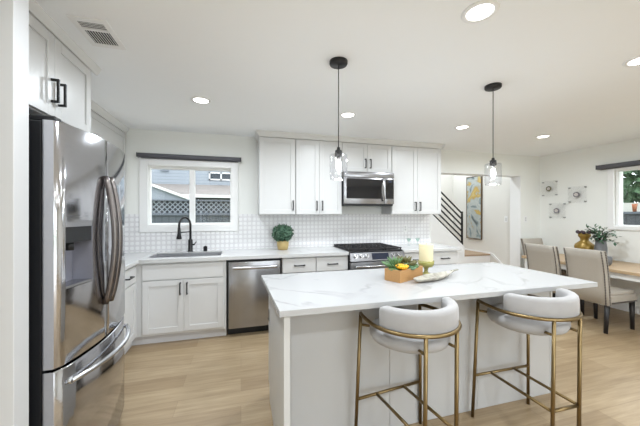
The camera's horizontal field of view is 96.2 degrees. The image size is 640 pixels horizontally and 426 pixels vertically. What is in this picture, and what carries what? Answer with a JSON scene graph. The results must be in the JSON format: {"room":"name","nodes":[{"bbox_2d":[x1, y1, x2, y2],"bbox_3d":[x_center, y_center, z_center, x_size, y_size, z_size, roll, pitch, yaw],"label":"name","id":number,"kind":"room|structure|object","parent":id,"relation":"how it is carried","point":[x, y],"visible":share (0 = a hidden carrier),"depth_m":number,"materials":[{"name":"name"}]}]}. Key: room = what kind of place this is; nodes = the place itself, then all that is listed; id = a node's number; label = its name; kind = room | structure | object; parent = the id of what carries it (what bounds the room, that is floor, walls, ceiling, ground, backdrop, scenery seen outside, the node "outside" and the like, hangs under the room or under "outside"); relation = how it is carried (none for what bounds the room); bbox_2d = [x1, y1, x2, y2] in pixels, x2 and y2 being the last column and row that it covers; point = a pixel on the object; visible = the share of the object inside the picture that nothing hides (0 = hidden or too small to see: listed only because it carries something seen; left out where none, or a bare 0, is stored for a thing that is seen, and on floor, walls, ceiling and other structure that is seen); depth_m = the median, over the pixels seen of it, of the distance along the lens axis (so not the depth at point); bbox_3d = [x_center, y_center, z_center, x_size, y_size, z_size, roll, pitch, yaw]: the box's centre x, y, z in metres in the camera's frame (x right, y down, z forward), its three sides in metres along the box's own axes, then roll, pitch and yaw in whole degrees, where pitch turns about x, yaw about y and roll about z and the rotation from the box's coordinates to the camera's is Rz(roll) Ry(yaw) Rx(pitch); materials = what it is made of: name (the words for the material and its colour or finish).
{"room":"kitchen","nodes":[
{"label":"kitchen","id":0,"kind":"room"},
{"bbox_2d":[0,0,28,425],"bbox_3d":[-1.609,0.180,1.058,0.820,2.440,0.085,0,0,-15],"label":"wall","id":1,"kind":"structure","parent":0,"point":[14,14],"depth_m":1.13,"materials":[{"name":"paint"}]},
{"bbox_2d":[125,128,539,267],"bbox_3d":[0.653,0.180,4.449,7.380,2.440,0.208,0,0,-15],"label":"wall","id":2,"kind":"structure","parent":0,"point":[137,140],"depth_m":3.96,"materials":[{"name":"paint"}]},
{"bbox_2d":[139,157,237,231],"bbox_3d":[-1.679,-0.225,3.753,1.175,0.930,0.132,0,0,-15],"label":"window","id":3,"kind":"structure","parent":2,"relation":"in","point":[146,165],"depth_m":3.70,"materials":[{"name":"paint"}]},
{"bbox_2d":[136,152,240,161],"bbox_3d":[-1.644,-0.706,3.673,1.226,0.063,0.085,0,0,-15],"label":"roller blind","id":4,"kind":"object","parent":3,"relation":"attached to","point":[142,155],"visible":1,"depth_m":3.63,"materials":[{"name":"fabric"}]},
{"bbox_2d":[258,137,294,214],"bbox_3d":[-0.581,-0.475,3.823,0.468,0.994,0.356,0,0,-15],"label":"upper cabinet","id":5,"kind":"object","parent":2,"relation":"attached to","point":[276,156],"visible":1,"depth_m":3.70,"materials":[{"name":"paint"}]},
{"bbox_2d":[295,139,341,214],"bbox_3d":[-0.045,-0.475,3.970,0.640,0.994,0.356,0,0,-15],"label":"upper cabinet","id":6,"kind":"object","parent":2,"relation":"attached to","point":[317,190],"visible":0.98,"depth_m":3.83,"materials":[{"name":"paint"}]},
{"bbox_2d":[342,142,390,172],"bbox_3d":[0.630,-0.769,4.156,0.756,0.406,0.356,0,0,-15],"label":"upper cabinet","id":7,"kind":"object","parent":2,"relation":"attached to","point":[358,157],"visible":0.85,"depth_m":4.01,"materials":[{"name":"paint"}]},
{"bbox_2d":[342,171,393,206],"bbox_3d":[0.641,-0.330,4.112,0.750,0.464,0.430,0,0,-15],"label":"microwave","id":8,"kind":"object","parent":7,"relation":"attached to","point":[372,189],"visible":0.98,"depth_m":3.94,"materials":[{"name":"silver metal"}]},
{"bbox_2d":[382,146,440,214],"bbox_3d":[1.399,-0.475,4.368,0.835,0.994,0.356,0,0,-15],"label":"upper cabinet","id":9,"kind":"object","parent":2,"relation":"attached to","point":[417,171],"visible":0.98,"depth_m":4.23,"materials":[{"name":"paint"}]},
{"bbox_2d":[255,130,444,148],"bbox_3d":[0.497,-1.006,4.120,2.785,0.068,0.356,0,0,-15],"label":"trim","id":10,"kind":"structure","parent":9,"relation":"attached to","point":[259,133],"depth_m":3.91,"materials":[{"name":"paint"}]},
{"bbox_2d":[441,172,520,266],"bbox_3d":[2.676,0.362,5.010,1.880,2.075,0.208,0,0,-15],"label":"trim","id":11,"kind":"structure","parent":2,"relation":"attached to","point":[515,180],"depth_m":5.23,"materials":[{"name":"paint"}]},
{"bbox_2d":[35,0,639,155],"bbox_3d":[1.636,-1.115,0.876,7.380,0.150,7.620,0,0,-15],"label":"ceiling","id":12,"kind":"structure","parent":0,"point":[415,71],"depth_m":2.10,"materials":[{"name":"paint"}]},
{"bbox_2d":[66,14,126,49],"bbox_3d":[-1.280,-1.036,1.663,0.185,0.008,0.285,0,0,-15],"label":"ceiling vent","id":13,"kind":"object","parent":12,"relation":"in","point":[99,33],"visible":1,"depth_m":1.64,"materials":[{"name":"metal"}]},
{"bbox_2d":[191,96,210,103],"bbox_3d":[-1.096,-1.036,2.644,0.176,0.008,0.176,0,0,-15],"label":"recessed light","id":14,"kind":"object","parent":12,"relation":"in","point":[197,99],"visible":1,"depth_m":2.64,"materials":[{"name":"paint"}]},
{"bbox_2d":[194,98,207,102],"bbox_3d":[-1.096,-1.038,2.644,0.128,0.003,0.128,0,0,-15],"label":"diffuser","id":15,"kind":"object","parent":14,"relation":"attached to","point":[197,100],"depth_m":2.64,"materials":[{"name":"white plastic"}]},
{"bbox_2d":[329,57,347,178],"bbox_3d":[0.127,-0.635,1.969,0.124,0.810,0.124,0,0,-15],"label":"pendant lamp","id":16,"kind":"object","parent":12,"relation":"hanging from","point":[338,63],"visible":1,"depth_m":1.96,"materials":[{"name":"black metal"}]},
{"bbox_2d":[335,147,341,156],"bbox_3d":[0.127,-0.419,1.969,0.052,0.062,0.052,0,0,-15],"label":"socket","id":17,"kind":"object","parent":16,"relation":"attached to","point":[338,153],"depth_m":1.95,"materials":[{"name":"black metal"}]},
{"bbox_2d":[340,112,355,117],"bbox_3d":[0.294,-1.036,3.037,0.176,0.008,0.176,0,0,-15],"label":"recessed light","id":18,"kind":"object","parent":12,"relation":"in","point":[344,114],"visible":1,"depth_m":3.02,"materials":[{"name":"paint"}]},
{"bbox_2d":[342,113,353,116],"bbox_3d":[0.294,-1.038,3.037,0.128,0.003,0.128,0,0,-15],"label":"diffuser","id":19,"kind":"object","parent":18,"relation":"attached to","point":[343,114],"depth_m":3.03,"materials":[{"name":"white plastic"}]},
{"bbox_2d":[454,125,469,128],"bbox_3d":[1.720,-1.036,3.471,0.176,0.008,0.176,0,0,-15],"label":"recessed light","id":20,"kind":"object","parent":12,"relation":"in","point":[459,126],"visible":1,"depth_m":3.47,"materials":[{"name":"paint"}]},
{"bbox_2d":[461,0,499,22],"bbox_3d":[0.826,-1.036,1.482,0.176,0.008,0.176,0,0,-15],"label":"recessed light","id":21,"kind":"object","parent":12,"relation":"in","point":[479,11],"visible":1,"depth_m":1.48,"materials":[{"name":"paint"}]},
{"bbox_2d":[466,4,493,20],"bbox_3d":[0.826,-1.038,1.482,0.128,0.003,0.128,0,0,-15],"label":"diffuser","id":22,"kind":"object","parent":21,"relation":"attached to","point":[476,12],"depth_m":1.48,"materials":[{"name":"white plastic"}]},
{"bbox_2d":[484,82,501,184],"bbox_3d":[1.414,-0.635,2.344,0.124,0.810,0.124,0,0,-15],"label":"pendant lamp","id":23,"kind":"object","parent":12,"relation":"hanging from","point":[494,86],"visible":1,"depth_m":2.34,"materials":[{"name":"black metal"}]},
{"bbox_2d":[489,158,496,165],"bbox_3d":[1.414,-0.419,2.344,0.052,0.062,0.052,0,0,-15],"label":"socket","id":24,"kind":"object","parent":23,"relation":"attached to","point":[493,162],"depth_m":2.33,"materials":[{"name":"black metal"}]},
{"bbox_2d":[535,135,550,137],"bbox_3d":[3.026,-1.036,3.893,0.176,0.008,0.176,0,0,-15],"label":"recessed light","id":25,"kind":"object","parent":12,"relation":"in","point":[540,136],"visible":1,"depth_m":3.89,"materials":[{"name":"paint"}]},
{"bbox_2d":[623,56,639,66],"bbox_3d":[2.181,-1.036,1.949,0.176,0.008,0.176,0,0,-15],"label":"recessed light","id":26,"kind":"object","parent":12,"relation":"in","point":[635,61],"visible":1,"depth_m":1.98,"materials":[{"name":"paint"}]},
{"bbox_2d":[628,58,639,64],"bbox_3d":[2.181,-1.038,1.949,0.128,0.003,0.128,0,0,-15],"label":"diffuser","id":27,"kind":"object","parent":26,"relation":"attached to","point":[636,61],"depth_m":1.96,"materials":[{"name":"white plastic"}]},
{"bbox_2d":[117,301,639,425],"bbox_3d":[1.371,1.450,1.840,7.380,0.100,9.620,0,0,-15],"label":"floor","id":28,"kind":"structure","parent":0,"point":[218,380],"depth_m":2.37,"materials":[{"name":"brown wood"}]},
{"bbox_2d":[29,114,130,425],"bbox_3d":[-1.623,0.483,1.542,0.990,1.834,0.765,0,0,-15],"label":"refrigerator","id":29,"kind":"object","parent":28,"relation":"on","point":[77,341],"visible":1,"depth_m":1.36,"materials":[{"name":"silver metal"}]},
{"bbox_2d":[124,264,143,354],"bbox_3d":[-2.135,0.963,2.705,0.675,0.874,1.670,0,0,-15],"label":"base cabinet","id":30,"kind":"object","parent":28,"relation":"on","point":[133,275],"visible":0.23,"depth_m":2.91,"materials":[{"name":"paint"}]},
{"bbox_2d":[125,246,348,269],"bbox_3d":[-1.027,0.505,3.011,2.974,0.038,1.672,0,0,-15],"label":"countertop","id":31,"kind":"structure","parent":30,"relation":"on","point":[131,259],"depth_m":3.41,"materials":[{"name":"white stone"}]},
{"bbox_2d":[149,252,221,257],"bbox_3d":[-1.557,0.608,3.378,0.760,0.225,0.400,0,0,-15],"label":"sink","id":32,"kind":"object","parent":31,"relation":"in","point":[199,253],"visible":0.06,"depth_m":3.56,"materials":[{"name":"metal"}]},
{"bbox_2d":[176,217,195,251],"bbox_3d":[-1.665,0.264,3.550,0.120,0.444,0.232,0,0,43],"label":"kitchen faucet","id":33,"kind":"object","parent":31,"relation":"on","point":[190,241],"visible":1,"depth_m":3.59,"materials":[{"name":"black metal"}]},
{"bbox_2d":[188,239,192,251],"bbox_3d":[-1.635,0.408,3.621,0.068,0.155,0.068,0,0,-15],"label":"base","id":34,"kind":"object","parent":33,"relation":"attached to","point":[190,242],"depth_m":3.60,"materials":[{"name":"black metal"}]},
{"bbox_2d":[272,224,293,249],"bbox_3d":[-0.494,0.310,3.802,0.299,0.351,0.310,0,0,-15],"label":"boxwood topiary","id":35,"kind":"object","parent":31,"relation":"on","point":[283,233],"visible":1,"depth_m":3.74,"materials":[{"name":"green plant"}]},
{"bbox_2d":[277,241,288,249],"bbox_3d":[-0.493,0.425,3.806,0.158,0.122,0.158,0,0,-15],"label":"pot","id":36,"kind":"object","parent":35,"relation":"attached to","point":[281,245],"depth_m":3.74,"materials":[{"name":"gold metal"}]},
{"bbox_2d":[142,260,226,343],"bbox_3d":[-1.535,0.963,3.388,0.842,0.874,0.673,0,0,-15],"label":"base cabinet","id":37,"kind":"object","parent":28,"relation":"on","point":[181,300],"visible":0.97,"depth_m":3.10,"materials":[{"name":"paint"}]},
{"bbox_2d":[227,258,280,333],"bbox_3d":[-0.821,0.966,3.561,0.604,0.868,0.718,0,0,-15],"label":"dishwasher","id":38,"kind":"object","parent":28,"relation":"on","point":[247,295],"visible":0.86,"depth_m":3.27,"materials":[{"name":"silver metal"}]},
{"bbox_2d":[281,256,315,273],"bbox_3d":[-0.325,0.963,3.721,0.412,0.874,0.673,0,0,-15],"label":"base cabinet","id":39,"kind":"object","parent":28,"relation":"on","point":[290,265],"visible":0.32,"depth_m":3.44,"materials":[{"name":"paint"}]},
{"bbox_2d":[316,255,347,271],"bbox_3d":[0.075,0.963,3.831,0.414,0.874,0.673,0,0,-15],"label":"base cabinet","id":40,"kind":"object","parent":28,"relation":"on","point":[340,262],"visible":0.29,"depth_m":3.54,"materials":[{"name":"paint"}]},
{"bbox_2d":[334,243,404,269],"bbox_3d":[0.656,0.926,3.949,0.764,0.947,0.750,0,0,-15],"label":"gas range","id":41,"kind":"object","parent":28,"relation":"on","point":[361,256],"visible":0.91,"depth_m":3.66,"materials":[{"name":"silver metal"}]},
{"bbox_2d":[334,246,401,252],"bbox_3d":[0.641,0.490,4.003,0.764,0.015,0.638,0,0,-15],"label":"cooktop","id":42,"kind":"object","parent":41,"relation":"in","point":[351,249],"depth_m":3.77,"materials":[{"name":"metal"}]},
{"bbox_2d":[348,251,389,269],"bbox_3d":[0.656,0.934,3.949,0.756,0.872,0.750,0,0,-15],"label":"oven","id":43,"kind":"object","parent":41,"relation":"in","point":[357,260],"depth_m":3.61,"materials":[{"name":"silver glass"}]},
{"bbox_2d":[354,297,461,425],"bbox_3d":[0.521,0.942,1.618,0.524,0.917,0.491,0,0,-22],"label":"bar stool","id":44,"kind":"object","parent":28,"relation":"on","point":[420,332],"visible":1,"depth_m":1.45,"materials":[{"name":"gold metal"}]},
{"bbox_2d":[269,291,551,425],"bbox_3d":[0.736,0.958,2.117,2.128,0.884,0.819,0,0,-15],"label":"kitchen island","id":45,"kind":"object","parent":28,"relation":"on","point":[313,357],"visible":0.42,"depth_m":1.85,"materials":[{"name":"paint"}]},
{"bbox_2d":[261,262,597,316],"bbox_3d":[0.742,0.501,2.126,2.252,0.030,0.865,0,0,-15],"label":"island countertop","id":46,"kind":"structure","parent":45,"relation":"on","point":[293,294],"depth_m":1.90,"materials":[{"name":"white stone"}]},
{"bbox_2d":[381,255,422,282],"bbox_3d":[0.609,0.405,2.147,0.329,0.161,0.216,0,0,-38],"label":"succulent planter","id":47,"kind":"object","parent":46,"relation":"on","point":[401,269],"visible":1,"depth_m":2.07,"materials":[{"name":"brown wood"}]},
{"bbox_2d":[418,260,433,274],"bbox_3d":[0.847,0.432,2.292,0.124,0.108,0.124,0,0,-15],"label":"candle holder","id":48,"kind":"object","parent":46,"relation":"on","point":[425,264],"visible":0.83,"depth_m":2.25,"materials":[{"name":"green glass"}]},
{"bbox_2d":[419,243,432,261],"bbox_3d":[0.847,0.325,2.292,0.108,0.168,0.108,0,0,-15],"label":"pillar candle","id":49,"kind":"object","parent":48,"relation":"on","point":[425,249],"visible":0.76,"depth_m":2.25,"materials":[{"name":"beige wax"}]},
{"bbox_2d":[413,269,457,281],"bbox_3d":[0.870,0.466,2.128,0.560,0.041,0.124,0,0,-35],"label":"serving dish","id":50,"kind":"object","parent":46,"relation":"on","point":[439,275],"visible":1,"depth_m":2.12,"materials":[{"name":"white ceramic"}]},
{"bbox_2d":[404,251,457,264],"bbox_3d":[1.438,0.963,4.206,0.874,0.874,0.673,0,0,-15],"label":"base cabinet","id":51,"kind":"object","parent":28,"relation":"on","point":[439,257],"visible":0.18,"depth_m":3.97,"materials":[{"name":"paint"}]},
{"bbox_2d":[389,243,461,252],"bbox_3d":[1.457,0.505,4.220,0.921,0.038,0.660,0,0,-15],"label":"countertop","id":52,"kind":"structure","parent":51,"relation":"on","point":[407,248],"depth_m":4.04,"materials":[{"name":"white stone"}]},
{"bbox_2d":[471,288,582,425],"bbox_3d":[1.345,0.942,1.834,0.524,0.917,0.491,0,0,-15],"label":"bar stool","id":53,"kind":"object","parent":28,"relation":"on","point":[530,314],"visible":1,"depth_m":1.66,"materials":[{"name":"gold metal"}]},
{"bbox_2d":[520,238,566,275],"bbox_3d":[3.733,0.921,4.733,0.448,0.962,0.585,0,0,-15],"label":"dining chair","id":54,"kind":"object","parent":28,"relation":"on","point":[523,240],"visible":0.26,"depth_m":4.91,"materials":[{"name":"beige fabric"}]},
{"bbox_2d":[524,243,583,314],"bbox_3d":[3.301,0.921,4.051,0.585,0.962,0.448,0,0,-15],"label":"dining chair","id":55,"kind":"object","parent":28,"relation":"on","point":[543,258],"visible":0.42,"depth_m":3.94,"materials":[{"name":"beige fabric"}]},
{"bbox_2d":[521,254,639,281],"bbox_3d":[3.966,1.048,3.882,0.848,0.705,1.940,0,0,-15],"label":"dining table","id":56,"kind":"object","parent":28,"relation":"on","point":[629,271],"visible":0.38,"depth_m":3.59,"materials":[{"name":"brown wood"}]},
{"bbox_2d":[574,230,593,249],"bbox_3d":[3.969,0.475,4.308,0.240,0.440,0.240,0,0,-15],"label":"decorative vase","id":57,"kind":"object","parent":56,"relation":"on","point":[584,243],"visible":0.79,"depth_m":4.25,"materials":[{"name":"gold metal"}]},
{"bbox_2d":[585,223,620,254],"bbox_3d":[4.000,0.423,4.055,0.382,0.543,0.404,0,0,39],"label":"potted plant","id":58,"kind":"object","parent":56,"relation":"on","point":[600,243],"visible":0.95,"depth_m":4.05,"materials":[{"name":"green plant"}]},
{"bbox_2d":[607,256,612,265],"bbox_3d":[3.823,0.637,3.822,0.104,0.115,0.104,0,0,-15],"label":"ceramic cup","id":59,"kind":"object","parent":56,"relation":"on","point":[610,259],"visible":0.41,"depth_m":3.78,"materials":[{"name":"grey ceramic"}]},
{"bbox_2d":[563,247,636,333],"bbox_3d":[3.455,0.921,3.565,0.585,0.962,0.448,0,0,-15],"label":"dining chair","id":60,"kind":"object","parent":28,"relation":"on","point":[584,264],"visible":0.8,"depth_m":3.42,"materials":[{"name":"beige fabric"}]},
{"bbox_2d":[610,286,633,295],"bbox_3d":[3.528,0.950,3.585,0.415,0.050,0.410,0,0,-15],"label":"seat cushion","id":61,"kind":"object","parent":60,"relation":"on","point":[615,291],"depth_m":3.41,"materials":[{"name":"beige fabric"}]},
{"bbox_2d":[434,175,452,232],"bbox_3d":[1.296,-0.300,6.502,3.950,3.400,0.150,0,0,-15],"label":"wall","id":62,"kind":"structure","parent":0,"point":[446,180],"depth_m":6.91,"materials":[{"name":"paint"}]},
{"bbox_2d":[431,214,464,263],"bbox_3d":[1.754,0.065,5.404,2.250,2.670,0.090,0,0,-15],"label":"wall","id":63,"kind":"structure","parent":0,"point":[440,234],"depth_m":5.53,"materials":[{"name":"paint"}]},
{"bbox_2d":[432,191,462,244],"bbox_3d":[2.041,-0.364,5.483,1.645,2.084,0.030,0,0,-15],"label":"stair railing","id":64,"kind":"object","parent":63,"relation":"on","point":[442,193],"visible":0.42,"depth_m":5.63,"materials":[{"name":"black metal"}]},
{"bbox_2d":[453,175,509,264],"bbox_3d":[3.489,-0.300,6.260,0.150,3.400,1.780,0,0,-15],"label":"wall","id":65,"kind":"structure","parent":0,"point":[495,240],"depth_m":5.88,"materials":[{"name":"paint"}]},
{"bbox_2d":[466,176,481,239],"bbox_3d":[3.382,-0.120,6.298,0.035,1.370,0.420,0,0,-15],"label":"wall art","id":66,"kind":"object","parent":65,"relation":"attached to","point":[474,183],"visible":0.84,"depth_m":6.28,"materials":[{"name":"paint"}]},
{"bbox_2d":[465,248,501,263],"bbox_3d":[3.099,1.105,6.074,0.700,0.590,1.632,0,0,-15],"label":"trim","id":67,"kind":"structure","parent":65,"relation":"attached to","point":[471,256],"depth_m":5.85,"materials":[{"name":"paint"}]},
{"bbox_2d":[540,138,639,306],"bbox_3d":[5.098,0.180,1.828,0.200,2.440,7.620,0,0,-15],"label":"wall","id":68,"kind":"structure","parent":0,"point":[573,169],"depth_m":4.59,"materials":[{"name":"paint"}]},
{"bbox_2d":[542,181,557,195],"bbox_3d":[4.070,-0.432,5.093,0.048,0.270,0.270,0,0,-15],"label":"wall art","id":69,"kind":"object","parent":68,"relation":"attached to","point":[548,188],"visible":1,"depth_m":5.08,"materials":[{"name":"silver metal"}]},
{"bbox_2d":[549,203,565,218],"bbox_3d":[4.105,-0.040,4.968,0.048,0.270,0.270,0,0,-15],"label":"wall art","id":70,"kind":"object","parent":68,"relation":"attached to","point":[556,210],"visible":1,"depth_m":4.96,"materials":[{"name":"silver metal"}]},
{"bbox_2d":[568,186,586,201],"bbox_3d":[4.186,-0.300,4.673,0.048,0.270,0.270,0,0,-15],"label":"wall art","id":71,"kind":"object","parent":68,"relation":"attached to","point":[575,194],"visible":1,"depth_m":4.66,"materials":[{"name":"silver metal"}]},
{"bbox_2d":[584,300,639,314],"bbox_3d":[4.994,1.350,1.800,0.014,0.100,7.220,0,0,-15],"label":"baseboard","id":72,"kind":"structure","parent":68,"relation":"attached to","point":[625,307],"depth_m":4.11,"materials":[{"name":"paint"}]},
{"bbox_2d":[596,160,639,169],"bbox_3d":[4.432,-0.688,3.709,0.085,0.075,1.416,0,0,-15],"label":"roller blind","id":73,"kind":"object","parent":68,"relation":"attached to","point":[636,162],"visible":1,"depth_m":4.11,"materials":[{"name":"fabric"}]},
{"bbox_2d":[608,166,639,230],"bbox_3d":[4.510,-0.223,3.695,0.102,0.935,1.260,0,0,-15],"label":"window","id":74,"kind":"structure","parent":68,"relation":"in","point":[614,175],"depth_m":4.22,"materials":[{"name":"paint"}]},
{"bbox_3d":[-1.825,0.180,-0.077,0.200,2.440,7.620,0,0,-15],"label":"wall","id":75,"kind":"structure","parent":0,"visible":0},
{"bbox_2d":[29,13,90,132],"bbox_3d":[-1.781,-0.757,1.497,0.716,0.465,0.848,0,0,-15],"label":"upper cabinet","id":76,"kind":"object","parent":75,"relation":"attached to","point":[59,82],"visible":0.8,"depth_m":1.60,"materials":[{"name":"paint"}]},
{"bbox_2d":[29,0,100,75],"bbox_3d":[-1.798,-1.015,1.535,0.704,0.050,0.930,0,0,-15],"label":"trim","id":77,"kind":"structure","parent":76,"relation":"attached to","point":[35,10],"depth_m":1.63,"materials":[{"name":"paint"}]},
{"bbox_2d":[91,111,125,213],"bbox_3d":[-2.287,-0.475,2.666,0.361,0.994,1.665,0,0,-15],"label":"upper cabinet","id":78,"kind":"object","parent":75,"relation":"attached to","point":[100,127],"visible":0.17,"depth_m":3.07,"materials":[{"name":"paint"}]},
{"bbox_2d":[91,100,128,133],"bbox_3d":[-2.294,-1.006,2.685,0.357,0.068,1.640,0,0,-15],"label":"trim","id":79,"kind":"structure","parent":78,"relation":"on","point":[95,107],"depth_m":3.00,"materials":[{"name":"paint"}]},
{"label":"outside","id":80,"kind":"structure","parent":0,"visible":0},
{"bbox_3d":[-1.990,1.700,7.231,80.000,0.100,75.000,0,0,-15],"label":"lawn","id":81,"kind":"structure","parent":80,"visible":0},
{"bbox_2d":[152,169,229,199],"bbox_3d":[-8.638,-1.675,20.078,18.000,6.650,8.700,0,0,-15],"label":"house","id":82,"kind":"structure","parent":81,"relation":"on","point":[166,184],"depth_m":19.71,"materials":[{"name":"blue"}]},
{"bbox_2d":[152,199,229,222],"bbox_3d":[-3.208,0.665,6.943,7.500,1.970,0.170,0,0,-15],"label":"fence","id":83,"kind":"object","parent":81,"relation":"on","point":[163,210],"visible":0.18,"depth_m":6.91,"materials":[{"name":"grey wood"}]},
{"bbox_2d":[623,203,639,211],"bbox_3d":[8.134,0.695,6.906,0.150,1.910,11.000,0,0,-15],"label":"wall","id":84,"kind":"structure","parent":81,"relation":"on","point":[627,207],"depth_m":7.36,"materials":[{"name":"white paint"}]},
{"bbox_2d":[623,170,639,202],"bbox_3d":[9.903,-0.685,8.028,3.728,4.686,4.940,0,0,-43],"label":"leafy tree","id":85,"kind":"object","parent":81,"relation":"on","point":[631,182],"visible":0.16,"depth_m":7.88,"materials":[{"name":"green plant"}]},
{"bbox_2d":[623,212,639,224],"bbox_3d":[6.854,0.810,6.035,0.100,1.680,10.000,0,0,-15],"label":"fence","id":86,"kind":"object","parent":81,"relation":"on","point":[629,218],"visible":0.02,"depth_m":6.25,"materials":[{"name":"grey wood"}]},
{"bbox_2d":[632,204,637,211],"bbox_3d":[6.806,-0.115,6.209,0.092,0.170,0.091,0,0,-15],"label":"terracotta pot","id":87,"kind":"object","parent":86,"relation":"on","point":[634,206],"visible":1,"depth_m":6.18,"materials":[{"name":"orange ceramic"}]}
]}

